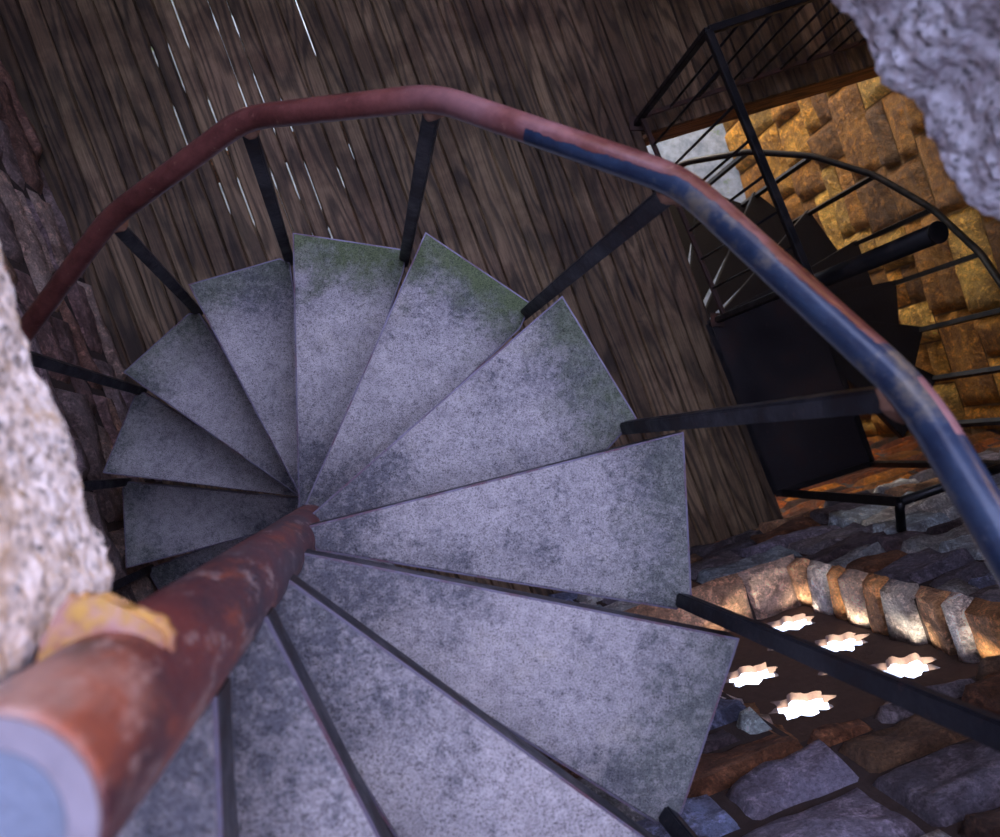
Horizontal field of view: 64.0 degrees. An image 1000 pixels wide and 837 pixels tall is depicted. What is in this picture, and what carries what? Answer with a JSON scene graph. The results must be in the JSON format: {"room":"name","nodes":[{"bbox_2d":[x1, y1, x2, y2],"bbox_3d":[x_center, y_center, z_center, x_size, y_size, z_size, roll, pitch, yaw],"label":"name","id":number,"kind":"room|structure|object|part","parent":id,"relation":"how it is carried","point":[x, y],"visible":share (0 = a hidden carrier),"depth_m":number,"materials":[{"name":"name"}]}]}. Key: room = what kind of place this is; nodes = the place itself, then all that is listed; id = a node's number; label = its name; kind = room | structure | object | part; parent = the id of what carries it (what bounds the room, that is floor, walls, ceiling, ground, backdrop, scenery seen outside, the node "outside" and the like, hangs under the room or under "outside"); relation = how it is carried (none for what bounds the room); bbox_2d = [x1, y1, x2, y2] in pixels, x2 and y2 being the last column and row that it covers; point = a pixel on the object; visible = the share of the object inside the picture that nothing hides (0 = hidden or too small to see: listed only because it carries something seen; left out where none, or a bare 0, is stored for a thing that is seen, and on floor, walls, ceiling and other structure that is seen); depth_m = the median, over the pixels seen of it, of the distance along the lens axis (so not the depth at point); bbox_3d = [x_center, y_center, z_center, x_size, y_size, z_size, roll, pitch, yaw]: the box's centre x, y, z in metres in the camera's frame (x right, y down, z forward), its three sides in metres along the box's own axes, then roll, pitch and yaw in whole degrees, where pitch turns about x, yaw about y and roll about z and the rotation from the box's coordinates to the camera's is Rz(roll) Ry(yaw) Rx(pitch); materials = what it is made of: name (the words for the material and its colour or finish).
{"room":"spiral stairwell","nodes":[
{"label":"spiral stairwell","id":0,"kind":"room"},
{"bbox_2d":[0,59,193,604],"bbox_3d":[-2.094,-1.510,2.089,0.389,7.600,6.500,-21,90,-9],"label":"wall","id":1,"kind":"structure","parent":0,"point":[35,238],"depth_m":3.01,"materials":[{"name":"stone"}]},
{"bbox_2d":[0,0,874,596],"bbox_3d":[0.154,-2.311,4.118,5.614,0.200,6.192,-20,90,-9],"label":"floor","id":2,"kind":"structure","parent":0,"point":[86,75],"depth_m":3.89,"materials":[{"name":"brown wood"}]},
{"bbox_2d":[0,85,999,836],"bbox_3d":[-0.402,0.231,1.686,1.398,4.157,1.413,0,87,-9],"label":"spiral staircase","id":3,"kind":"structure","parent":2,"relation":"on","point":[282,676],"depth_m":1.19,"materials":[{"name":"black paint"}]},
{"bbox_3d":[-0.190,0.151,0.294,0.082,0.005,0.082,0,87,-9],"label":"cap plate","id":4,"kind":"part","parent":3,"relation":"part of","materials":[{"name":"metal"}]},
{"bbox_3d":[-0.320,0.193,1.150,1.366,3.076,1.386,0,87,-9],"label":"handrail","id":5,"kind":"part","parent":3,"relation":"part of","materials":[{"name":"red metal"}]},
{"bbox_2d":[629,0,867,326],"bbox_3d":[1.758,-1.333,3.754,1.841,0.906,1.166,-21,90,-9],"label":"guard railing","id":6,"kind":"object","parent":2,"relation":"on","point":[638,123],"visible":0.75,"depth_m":3.46,"materials":[{"name":"black metal"}]},
{"bbox_3d":[0.690,-1.493,4.052,0.070,0.008,0.070,0,87,-9],"label":"foot plate","id":7,"kind":"part","parent":6,"relation":"part of","materials":[{"name":"black metal"}]},
{"bbox_3d":[0.757,-1.517,3.616,0.030,0.890,0.030,0,87,-9],"label":"corner post","id":8,"kind":"part","parent":6,"relation":"part of","materials":[{"name":"black metal"}]},
{"bbox_3d":[0.910,-1.001,3.971,0.022,0.020,1.075,-23,91,-9],"label":"rail","id":9,"kind":"part","parent":6,"relation":"part of","materials":[{"name":"black metal"}]},
{"bbox_3d":[1.103,-0.501,4.062,0.070,0.008,0.070,0,87,-9],"label":"foot plate","id":10,"kind":"part","parent":6,"relation":"part of","materials":[{"name":"black metal"}]},
{"bbox_3d":[1.171,-0.524,3.626,0.030,0.890,0.030,0,87,-9],"label":"post","id":11,"kind":"part","parent":6,"relation":"part of","materials":[{"name":"black metal"}]},
{"bbox_3d":[1.507,-1.814,4.108,1.750,0.020,0.022,-21,90,-9],"label":"rail","id":12,"kind":"part","parent":6,"relation":"part of","materials":[{"name":"black metal"}]},
{"bbox_3d":[1.032,-1.044,3.182,0.032,0.030,1.075,-23,91,-9],"label":"rail","id":13,"kind":"part","parent":6,"relation":"part of","materials":[{"name":"black metal"}]},
{"bbox_3d":[1.629,-1.857,3.318,1.750,0.030,0.032,-21,90,-9],"label":"rail","id":14,"kind":"part","parent":6,"relation":"part of","materials":[{"name":"black metal"}]},
{"bbox_2d":[151,0,928,719],"bbox_3d":[0.041,0.341,6.271,26.000,0.200,28.000,0,87,-9],"label":"sky","id":15,"kind":"structure","parent":0,"point":[728,185],"depth_m":6.53,"materials":[{"name":"white"}]},
{"bbox_2d":[669,149,999,532],"bbox_3d":[1.605,-0.749,4.798,1.693,3.420,2.091,-29,92,-9],"label":"spiral staircase","id":16,"kind":"structure","parent":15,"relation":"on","point":[767,352],"depth_m":4.14,"materials":[{"name":"black metal"}]},
{"bbox_3d":[1.481,-0.157,4.130,0.624,0.040,1.023,-18,90,-9],"label":"landing plate","id":17,"kind":"part","parent":16,"relation":"part of","materials":[{"name":"black metal"}]},
{"bbox_3d":[1.686,-0.716,3.079,0.088,0.007,0.088,0,87,-9],"label":"cap plate","id":18,"kind":"part","parent":16,"relation":"part of","materials":[{"name":"black paint"}]},
{"bbox_2d":[380,429,999,836],"bbox_3d":[1.066,0.695,2.357,4.800,7.800,0.263,-16,89,-9],"label":"wall","id":19,"kind":"structure","parent":0,"point":[894,771],"depth_m":2.21,"materials":[{"name":"stone"}]},
{"bbox_2d":[723,605,978,742],"bbox_3d":[0.977,0.822,2.522,0.800,1.365,0.024,-16,89,-9],"label":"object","id":20,"kind":"structure","parent":19,"relation":"in","point":[793,679],"depth_m":2.49,"materials":[{"name":"brown paint"}]},
{"bbox_2d":[723,76,999,437],"bbox_3d":[2.470,-2.853,2.868,0.385,7.600,6.500,-18,90,-9],"label":"wall","id":21,"kind":"structure","parent":0,"point":[867,124],"depth_m":5.00,"materials":[{"name":"stone"}]},
{"bbox_2d":[642,67,878,145],"bbox_3d":[1.806,-1.861,4.386,2.300,0.207,0.070,-19,90,-9],"label":"trim","id":22,"kind":"structure","parent":21,"relation":"attached to","point":[829,85],"depth_m":4.32,"materials":[{"name":"brown wood"}]},
{"bbox_3d":[1.009,-1.861,0.774,7.000,0.180,6.600,0,87,-9],"label":"ceiling","id":23,"kind":"structure","parent":0,"visible":0},
{"bbox_2d":[0,244,113,683],"bbox_3d":[-0.396,-0.065,0.475,0.279,0.204,0.510,0,87,-9],"label":"rock","id":24,"kind":"object","parent":23,"relation":"attached to","point":[50,549],"visible":0.8,"depth_m":0.50,"materials":[{"name":"grey stone"}]},
{"bbox_2d":[831,0,999,220],"bbox_3d":[0.381,-0.286,0.592,0.324,0.197,0.376,0,87,-9],"label":"rock","id":25,"kind":"object","parent":23,"relation":"attached to","point":[943,56],"visible":1,"depth_m":0.63,"materials":[{"name":"grey stone"}]}
]}

